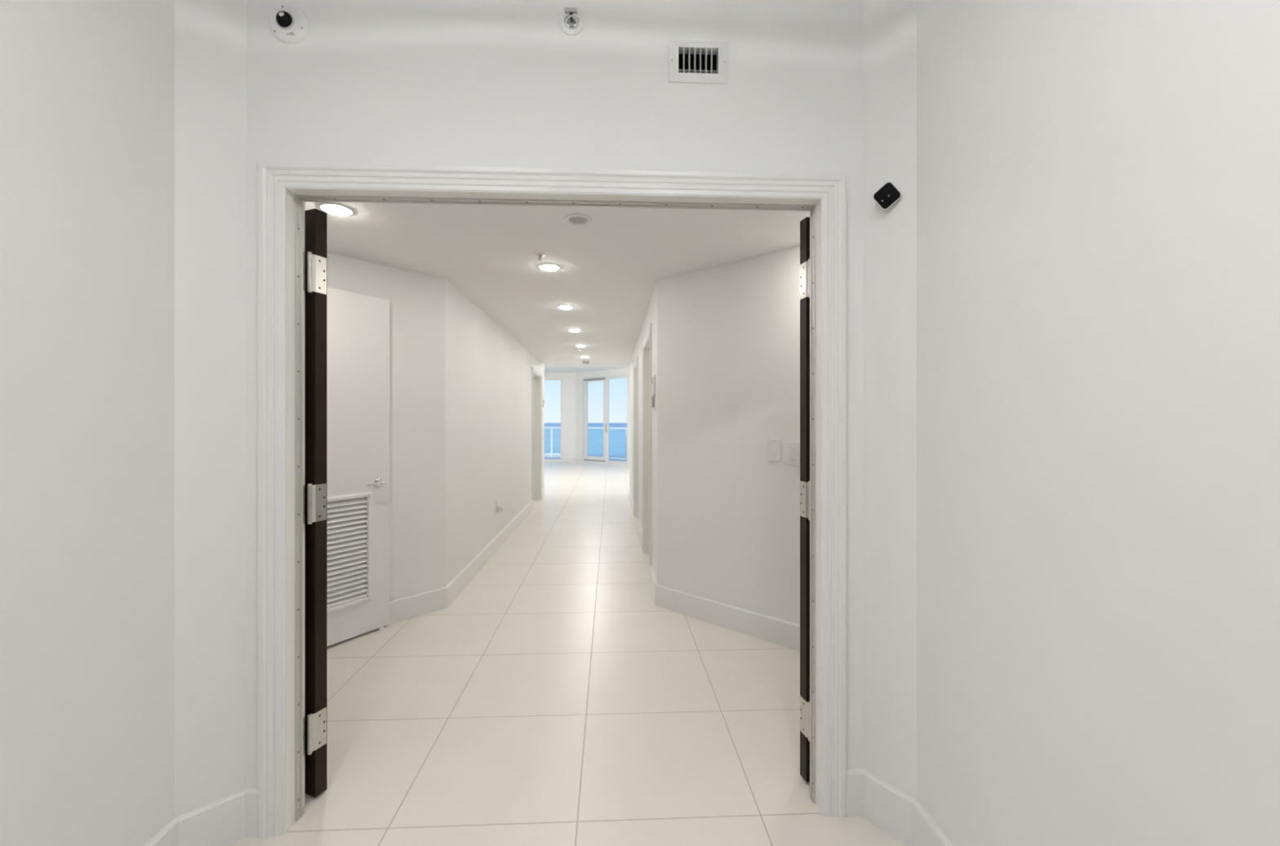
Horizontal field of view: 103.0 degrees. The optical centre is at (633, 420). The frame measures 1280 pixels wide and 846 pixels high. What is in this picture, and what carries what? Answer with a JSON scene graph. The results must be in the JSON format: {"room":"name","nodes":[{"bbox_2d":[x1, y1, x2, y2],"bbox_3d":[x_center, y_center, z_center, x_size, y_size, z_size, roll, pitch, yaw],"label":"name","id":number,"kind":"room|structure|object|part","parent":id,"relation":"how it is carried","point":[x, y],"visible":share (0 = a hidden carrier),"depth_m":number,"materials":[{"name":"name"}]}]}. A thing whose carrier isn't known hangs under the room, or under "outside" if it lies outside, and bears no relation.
{"room":"apartment entrance hallway","nodes":[
{"label":"apartment entrance hallway","id":0,"kind":"room"},
{"bbox_2d":[0,0,174,845],"bbox_3d":[-1.333,-0.115,0.137,0.080,2.860,2.793,0,0,-3],"label":"wall","id":1,"kind":"structure","parent":0,"point":[87,86],"depth_m":1.25,"materials":[{"name":"paint"}]},
{"bbox_2d":[144,786,257,845],"bbox_3d":[-1.210,1.242,0.184,0.169,0.145,2.877,0,0,-3],"label":"baseboard","id":2,"kind":"structure","parent":1,"relation":"attached to","point":[226,820],"depth_m":1.56,"materials":[{"name":"white paint"}]},
{"bbox_2d":[174,0,246,817],"bbox_3d":[-1.335,-0.115,1.589,0.204,2.860,0.176,0,0,-3],"label":"wall","id":3,"kind":"structure","parent":0,"point":[211,35],"depth_m":1.55,"materials":[{"name":"paint"}]},
{"bbox_2d":[327,253,444,600],"bbox_3d":[-1.721,0.155,3.251,0.813,2.320,0.784,0,0,-3],"label":"wall","id":4,"kind":"structure","parent":0,"point":[416,300],"depth_m":3.42,"materials":[{"name":"paint"}]},
{"bbox_2d":[327,287,389,645],"bbox_3d":[-1.752,0.272,2.927,0.097,2.087,0.760,0,0,32],"label":"door","id":5,"kind":"structure","parent":4,"relation":"in","point":[358,324],"depth_m":3.08,"materials":[{"name":"white paint"}]},
{"bbox_3d":[-1.771,0.773,2.939,0.042,0.671,0.518,0,0,32],"label":"louver frame","id":6,"kind":"part","parent":5,"relation":"part of","materials":[{"name":"white paint"}]},
{"bbox_3d":[-1.594,0.387,3.137,0.054,0.025,0.112,0,0,32],"label":"lever","id":7,"kind":"part","parent":5,"relation":"part of","materials":[{"name":"silver metal"}]},
{"bbox_3d":[-1.596,0.385,3.189,0.010,0.056,0.056,0,0,32],"label":"handle","id":8,"kind":"part","parent":5,"relation":"part of","materials":[{"name":"silver metal"}]},
{"bbox_2d":[444,278,543,586],"bbox_3d":[-1.537,0.155,6.210,0.180,2.320,5.254,0,0,-3],"label":"wall","id":9,"kind":"structure","parent":0,"point":[488,372],"depth_m":4.62,"materials":[{"name":"paint"}]},
{"bbox_2d":[389,499,533,624],"bbox_3d":[-1.723,1.242,4.622,0.731,0.145,5.808,0,0,-3],"label":"baseboard","id":10,"kind":"structure","parent":9,"relation":"attached to","point":[401,609],"depth_m":3.64,"materials":[{"name":"white paint"}]},
{"bbox_2d":[532,366,542,499],"bbox_3d":[-1.610,0.256,8.051,0.199,2.118,1.027,0,0,-3],"label":"door","id":11,"kind":"structure","parent":9,"relation":"in","point":[537,376],"depth_m":8.49,"materials":[{"name":"white paint"}]},
{"bbox_3d":[-1.399,0.875,5.223,0.008,0.125,0.075,0,0,-3],"label":"wall outlet","id":12,"kind":"object","parent":9,"relation":"attached to","visible":0},
{"bbox_2d":[497,504,502,511],"bbox_3d":[-1.372,0.900,5.224,0.046,0.070,0.048,0,0,-3],"label":"plug adapter","id":13,"kind":"object","parent":12,"relation":"attached to","point":[500,508],"visible":1,"depth_m":5.20,"materials":[{"name":"white plastic"}]},
{"bbox_2d":[246,0,863,787],"bbox_3d":[-0.153,-0.115,1.728,3.750,2.860,0.113,0,0,-3],"label":"wall","id":14,"kind":"structure","parent":0,"point":[454,82],"depth_m":1.67,"materials":[{"name":"paint"}]},
{"bbox_2d":[269,4,309,44],"bbox_3d":[-1.100,-1.268,1.613,0.123,0.123,0.041,0,0,-3],"label":"dome camera","id":15,"kind":"object","parent":14,"relation":"attached to","point":[288,24],"visible":1,"depth_m":1.62,"materials":[{"name":"white plastic"}]},
{"bbox_2d":[305,208,327,796],"bbox_3d":[-1.500,0.284,1.931,0.869,2.042,0.069,0,0,22],"label":"door","id":16,"kind":"structure","parent":14,"relation":"in","point":[316,220],"depth_m":1.78,"materials":[{"name":"brown wood"}]},
{"bbox_2d":[257,160,846,838],"bbox_3d":[-0.243,0.247,1.714,1.898,2.136,0.138,0,0,-3],"label":"door frame","id":17,"kind":"structure","parent":14,"relation":"attached to","point":[283,188],"depth_m":1.67,"materials":[{"name":"white paint"}]},
{"bbox_3d":[-1.124,1.075,1.720,0.002,0.128,0.040,0,0,-3],"label":"hinge plate","id":18,"kind":"part","parent":17,"relation":"part of","materials":[{"name":"silver metal"}]},
{"bbox_3d":[-1.124,0.285,1.720,0.002,0.128,0.040,0,0,-3],"label":"hinge plate","id":19,"kind":"part","parent":17,"relation":"part of","materials":[{"name":"silver metal"}]},
{"bbox_3d":[-1.124,-0.511,1.720,0.002,0.128,0.040,0,0,-3],"label":"hinge plate","id":20,"kind":"part","parent":17,"relation":"part of","materials":[{"name":"silver metal"}]},
{"bbox_2d":[560,7,583,35],"bbox_3d":[-0.202,-1.302,1.649,0.076,0.076,0.042,0,0,-3],"label":"sprinkler","id":21,"kind":"object","parent":14,"relation":"attached to","point":[571,24],"visible":1,"depth_m":1.66,"materials":[{"name":"white metal"}]},
{"bbox_2d":[565,16,577,29],"bbox_3d":[-0.203,-1.302,1.662,0.039,0.039,0.010,0,0,-3],"label":"sprinkler head","id":22,"kind":"object","parent":21,"relation":"attached to","point":[571,23],"depth_m":1.66,"materials":[{"name":"silver metal"}]},
{"bbox_2d":[668,40,727,84],"bbox_3d":[0.211,-1.188,1.734,0.197,0.137,0.118,0,0,-3],"label":"air vent","id":23,"kind":"object","parent":14,"relation":"in","point":[689,61],"visible":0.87,"depth_m":1.68,"materials":[{"name":"white plastic"}]},
{"bbox_3d":[0.166,-1.188,1.685,0.002,0.085,0.019,0,0,-3],"label":"blade","id":24,"kind":"part","parent":23,"relation":"part of","materials":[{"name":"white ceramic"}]},
{"bbox_3d":[0.184,-1.188,1.685,0.002,0.085,0.019,0,0,-3],"label":"blade","id":25,"kind":"part","parent":23,"relation":"part of","materials":[{"name":"white metal"}]},
{"bbox_3d":[0.203,-1.188,1.686,0.002,0.085,0.019,0,0,-3],"label":"blade","id":26,"kind":"part","parent":23,"relation":"part of","materials":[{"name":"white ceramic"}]},
{"bbox_3d":[0.221,-1.188,1.687,0.002,0.085,0.019,0,0,-3],"label":"blade","id":27,"kind":"part","parent":23,"relation":"part of","materials":[{"name":"white metal"}]},
{"bbox_3d":[0.240,-1.188,1.688,0.002,0.085,0.019,0,0,-3],"label":"blade","id":28,"kind":"part","parent":23,"relation":"part of","materials":[{"name":"white metal"}]},
{"bbox_3d":[0.258,-1.188,1.689,0.002,0.085,0.019,0,0,-3],"label":"blade","id":29,"kind":"part","parent":23,"relation":"part of","materials":[{"name":"white metal"}]},
{"bbox_2d":[800,217,809,782],"bbox_3d":[1.042,0.284,1.942,0.869,2.042,0.069,0,0,-13],"label":"door","id":30,"kind":"structure","parent":14,"relation":"in","point":[805,223],"depth_m":1.84,"materials":[{"name":"brown wood"}]},
{"bbox_2d":[305,201,809,363],"bbox_3d":[-0.304,-1.055,5.336,3.870,0.100,7.109,0,0,-3],"label":"ceiling","id":31,"kind":"structure","parent":0,"point":[611,265],"depth_m":3.01,"materials":[{"name":"white paint"}]},
{"bbox_2d":[319,202,353,215],"bbox_3d":[-1.407,-0.997,2.411,0.140,0.016,0.140,0,0,-3],"label":"recessed light","id":32,"kind":"object","parent":31,"relation":"in","point":[336,209],"visible":1,"depth_m":2.39,"materials":[{"name":"white plastic"}]},
{"bbox_2d":[322,204,350,215],"bbox_3d":[-1.407,-0.995,2.411,0.112,0.014,0.112,0,0,-3],"label":"diffuser","id":33,"kind":"object","parent":32,"relation":"attached to","point":[338,210],"depth_m":2.39,"materials":[{"name":"white plastic"}]},
{"bbox_2d":[533,252,546,260],"bbox_3d":[-0.566,-0.987,3.068,0.072,0.036,0.072,0,0,-3],"label":"sprinkler","id":34,"kind":"object","parent":31,"relation":"attached to","point":[537,254],"visible":1,"depth_m":3.06,"materials":[{"name":"white metal"}]},
{"bbox_2d":[538,263,559,271],"bbox_3d":[-0.549,-0.997,3.316,0.140,0.016,0.140,0,0,-3],"label":"recessed light","id":35,"kind":"object","parent":31,"relation":"in","point":[548,267],"visible":1,"depth_m":3.29,"materials":[{"name":"white plastic"}]},
{"bbox_2d":[557,304,573,309],"bbox_3d":[-0.601,-0.997,4.478,0.140,0.016,0.140,0,0,-3],"label":"recessed light","id":36,"kind":"object","parent":31,"relation":"in","point":[563,306],"visible":1,"depth_m":4.44,"materials":[{"name":"white plastic"}]},
{"bbox_2d":[559,306,571,309],"bbox_3d":[-0.601,-0.995,4.478,0.112,0.014,0.112,0,0,-3],"label":"diffuser","id":37,"kind":"object","parent":36,"relation":"attached to","point":[560,307],"depth_m":4.46,"materials":[{"name":"white plastic"}]},
{"bbox_2d":[568,328,581,332],"bbox_3d":[-0.652,-0.997,5.621,0.140,0.016,0.140,0,0,-3],"label":"recessed light","id":38,"kind":"object","parent":31,"relation":"in","point":[570,330],"visible":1,"depth_m":5.59,"materials":[{"name":"white plastic"}]},
{"bbox_2d":[564,213,591,225],"bbox_3d":[-0.276,-1.000,2.531,0.138,0.009,0.138,0,0,-3],"label":"ceiling speaker","id":39,"kind":"object","parent":31,"relation":"attached to","point":[574,219],"visible":1,"depth_m":2.52,"materials":[{"name":"white plastic"}]},
{"bbox_2d":[568,216,586,222],"bbox_3d":[-0.276,-1.002,2.531,0.094,0.005,0.094,0,0,-3],"label":"grille","id":40,"kind":"object","parent":39,"relation":"attached to","point":[571,219],"depth_m":2.53,"materials":[{"name":"grey metal"}]},
{"bbox_2d":[575,344,586,346],"bbox_3d":[-0.704,-0.997,6.775,0.140,0.016,0.140,0,0,-3],"label":"recessed light","id":41,"kind":"object","parent":31,"relation":"in","point":[577,345],"visible":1,"depth_m":6.74,"materials":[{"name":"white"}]},
{"bbox_2d":[582,360,589,364],"bbox_3d":[-0.806,-0.984,8.592,0.124,0.042,0.124,0,0,-3],"label":"smoke detector","id":42,"kind":"object","parent":31,"relation":"attached to","point":[583,362],"visible":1,"depth_m":8.55,"materials":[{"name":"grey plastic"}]},
{"bbox_2d":[544,372,575,462],"bbox_3d":[-4.303,-0.125,16.384,4.870,2.880,0.120,0,0,-3],"label":"wall","id":43,"kind":"structure","parent":0,"point":[568,379],"depth_m":16.42,"materials":[{"name":"paint"}]},
{"bbox_2d":[544,377,561,460],"bbox_3d":[-3.002,-0.048,16.437,1.375,2.655,0.070,0,0,-3],"label":"window","id":44,"kind":"structure","parent":43,"relation":"in","point":[545,379],"depth_m":16.43,"materials":[{"name":"white"}]},
{"bbox_2d":[228,461,906,845],"bbox_3d":[-1.839,1.375,7.535,9.400,0.120,18.020,0,0,-3],"label":"floor","id":45,"kind":"structure","parent":0,"point":[553,701],"depth_m":2.26,"materials":[{"name":"tile"}]},
{"bbox_2d":[544,456,626,461],"bbox_3d":[-1.021,1.415,16.070,12.000,0.120,7.300,0,0,-3],"label":"floor","id":46,"kind":"structure","parent":0,"point":[545,457],"depth_m":18.38,"materials":[{"name":"concrete"}]},
{"bbox_2d":[544,426,560,456],"bbox_3d":[-4.749,0.792,19.407,4.800,1.125,0.070,0,0,-3],"label":"balcony railing","id":47,"kind":"object","parent":46,"relation":"on","point":[551,428],"visible":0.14,"depth_m":19.45,"materials":[{"name":"white metal"}]},
{"bbox_3d":[-3.135,0.817,19.479,0.050,1.076,0.050,0,0,-3],"label":"post","id":48,"kind":"part","parent":47,"relation":"part of","materials":[{"name":"white metal"}]},
{"bbox_3d":[-4.749,0.255,19.407,4.790,0.050,0.070,0,0,-3],"label":"rail","id":49,"kind":"part","parent":47,"relation":"part of","materials":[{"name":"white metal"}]},
{"bbox_3d":[-4.749,1.265,19.407,4.790,0.040,0.040,0,0,-3],"label":"rail","id":50,"kind":"part","parent":47,"relation":"part of","materials":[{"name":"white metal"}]},
{"bbox_2d":[587,426,626,460],"bbox_3d":[-0.889,0.792,18.202,3.834,1.125,0.070,0,0,42],"label":"balcony railing","id":51,"kind":"object","parent":46,"relation":"on","point":[625,456],"visible":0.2,"depth_m":17.83,"materials":[{"name":"white metal"}]},
{"bbox_3d":[-0.891,1.265,18.203,3.829,0.040,0.040,0,0,42],"label":"rail","id":52,"kind":"part","parent":51,"relation":"part of","materials":[{"name":"white metal"}]},
{"bbox_3d":[-0.891,0.255,18.203,3.829,0.050,0.070,0,0,42],"label":"rail","id":53,"kind":"part","parent":51,"relation":"part of","materials":[{"name":"white metal"}]},
{"bbox_3d":[-0.238,0.817,17.606,0.050,1.076,0.050,0,0,42],"label":"post","id":54,"kind":"part","parent":51,"relation":"part of","materials":[{"name":"white metal"}]},
{"bbox_2d":[543,363,629,488],"bbox_3d":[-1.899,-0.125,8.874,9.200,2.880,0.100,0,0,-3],"label":"door frame","id":55,"kind":"object","parent":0,"point":[544,363],"visible":0.11,"depth_m":8.91,"materials":[{"name":"paint"}]},
{"bbox_2d":[544,363,629,372],"bbox_3d":[-2.057,-1.615,12.620,9.220,0.100,7.800,0,0,-3],"label":"ceiling","id":56,"kind":"structure","parent":0,"point":[548,367],"depth_m":14.99,"materials":[{"name":"white paint"}]},
{"bbox_2d":[575,367,629,466],"bbox_3d":[0.328,-0.125,14.507,4.214,2.880,4.214,0,0,-3],"label":"wall","id":57,"kind":"structure","parent":0,"point":[579,375],"depth_m":16.27,"materials":[{"name":"paint"}]},
{"bbox_2d":[561,457,581,462],"bbox_3d":[-1.991,1.242,16.326,0.635,0.145,0.203,0,0,-3],"label":"baseboard","id":58,"kind":"structure","parent":57,"relation":"attached to","point":[563,459],"depth_m":16.40,"materials":[{"name":"white paint"}]},
{"bbox_2d":[581,373,629,464],"bbox_3d":[-0.872,-0.045,15.573,2.090,2.660,0.156,0,0,42],"label":"window","id":59,"kind":"structure","parent":57,"relation":"in","point":[584,457],"depth_m":15.63,"materials":[{"name":"white"}]},
{"bbox_3d":[-1.211,-0.040,15.944,0.980,2.580,0.035,0,0,42],"label":"sash","id":60,"kind":"part","parent":59,"relation":"part of","materials":[{"name":"white"}]},
{"bbox_3d":[-0.499,-0.040,15.226,0.970,2.580,0.035,0,0,42],"label":"sash","id":61,"kind":"part","parent":59,"relation":"part of","materials":[{"name":"white"}]},
{"bbox_2d":[629,281,657,582],"bbox_3d":[0.111,0.155,6.277,0.120,2.320,5.269,0,0,-3],"label":"wall","id":62,"kind":"structure","parent":0,"point":[651,317],"depth_m":5.02,"materials":[{"name":"paint"}]},
{"bbox_2d":[628,487,633,514],"bbox_3d":[-0.035,1.242,7.997,0.018,0.145,1.818,0,0,-3],"label":"baseboard","id":63,"kind":"structure","parent":62,"relation":"attached to","point":[630,496],"depth_m":7.85,"materials":[{"name":"white paint"}]},
{"bbox_2d":[633,355,638,517],"bbox_3d":[0.086,0.263,6.615,0.139,2.103,0.947,0,0,-3],"label":"door","id":64,"kind":"structure","parent":62,"relation":"in","point":[636,362],"depth_m":7.01,"materials":[{"name":"white paint"}]},
{"bbox_2d":[636,517,641,548],"bbox_3d":[0.071,1.242,5.634,0.018,0.145,1.006,0,0,-3],"label":"baseboard","id":65,"kind":"structure","parent":62,"relation":"attached to","point":[638,526],"depth_m":5.66,"materials":[{"name":"white paint"}]},
{"bbox_2d":[641,323,652,565],"bbox_3d":[0.176,0.263,4.622,0.139,2.103,1.017,0,0,-3],"label":"door","id":66,"kind":"structure","parent":62,"relation":"in","point":[646,344],"depth_m":5.06,"materials":[{"name":"white paint"}]},
{"bbox_2d":[651,395,655,411],"bbox_3d":[0.151,-0.133,3.831,0.020,0.120,0.115,0,0,-3],"label":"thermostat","id":67,"kind":"object","parent":62,"relation":"attached to","point":[653,397],"visible":1,"depth_m":3.79,"materials":[{"name":"white plastic"}]},
{"bbox_3d":[0.157,-0.133,3.831,0.008,0.120,0.115,0,0,-3],"label":"plate","id":68,"kind":"part","parent":67,"relation":"part of","materials":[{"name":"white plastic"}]},
{"bbox_2d":[651,375,655,395],"bbox_3d":[0.150,-0.267,3.811,0.024,0.140,0.110,0,0,-3],"label":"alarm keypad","id":69,"kind":"object","parent":62,"relation":"attached to","point":[653,377],"visible":1,"depth_m":3.75,"materials":[{"name":"white plastic"}]},
{"bbox_2d":[649,565,799,651],"bbox_3d":[0.899,1.242,2.987,1.436,0.145,2.308,0,0,-3],"label":"baseboard","id":70,"kind":"structure","parent":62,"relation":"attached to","point":[786,633],"depth_m":3.22,"materials":[{"name":"white paint"}]},
{"bbox_2d":[657,245,799,624],"bbox_3d":[0.958,0.155,3.003,1.518,2.320,1.489,0,0,-3],"label":"wall","id":71,"kind":"structure","parent":0,"point":[728,335],"depth_m":3.23,"materials":[{"name":"paint"}]},
{"bbox_2d":[768,439,781,461],"bbox_3d":[0.836,0.173,3.023,0.079,0.130,0.014,0,0,43],"label":"switch plate","id":72,"kind":"object","parent":71,"relation":"attached to","point":[774,445],"visible":1,"depth_m":3.02,"materials":[{"name":"white plastic"}]},
{"bbox_2d":[787,441,799,465],"bbox_3d":[0.963,0.188,2.905,0.168,0.132,0.017,0,0,43],"label":"switch plate","id":73,"kind":"object","parent":71,"relation":"attached to","point":[793,447],"visible":0.52,"depth_m":2.93,"materials":[{"name":"white plastic"}]},
{"bbox_2d":[863,0,916,799],"bbox_3d":[0.863,-0.115,1.665,0.173,2.860,0.190,0,0,-3],"label":"wall","id":74,"kind":"structure","parent":0,"point":[890,26],"depth_m":1.64,"materials":[{"name":"paint"}]},
{"bbox_2d":[872,182,901,210],"bbox_3d":[0.808,-0.716,1.622,0.052,0.083,0.082,0,0,-41],"label":"camera","id":75,"kind":"object","parent":74,"relation":"attached to","point":[888,194],"visible":1,"depth_m":1.61,"materials":[{"name":"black plastic"}]},
{"bbox_2d":[916,0,1279,845],"bbox_3d":[0.974,-0.115,0.220,0.080,2.860,2.753,0,0,-3],"label":"wall","id":76,"kind":"structure","parent":0,"point":[1098,181],"depth_m":0.99,"materials":[{"name":"paint"}]},
{"bbox_2d":[846,768,953,845],"bbox_3d":[0.852,1.242,0.277,0.160,0.145,2.877,0,0,-3],"label":"baseboard","id":77,"kind":"structure","parent":76,"relation":"attached to","point":[900,815],"depth_m":1.62,"materials":[{"name":"white paint"}]},
{"label":"outside","id":78,"kind":"structure","parent":0,"visible":0},
{"bbox_2d":[544,422,626,459],"bbox_3d":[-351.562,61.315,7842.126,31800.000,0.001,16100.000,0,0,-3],"label":"sea","id":79,"kind":"structure","parent":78,"point":[595,436],"depth_m":1665.17,"materials":[{"name":"liquid"}]}
]}

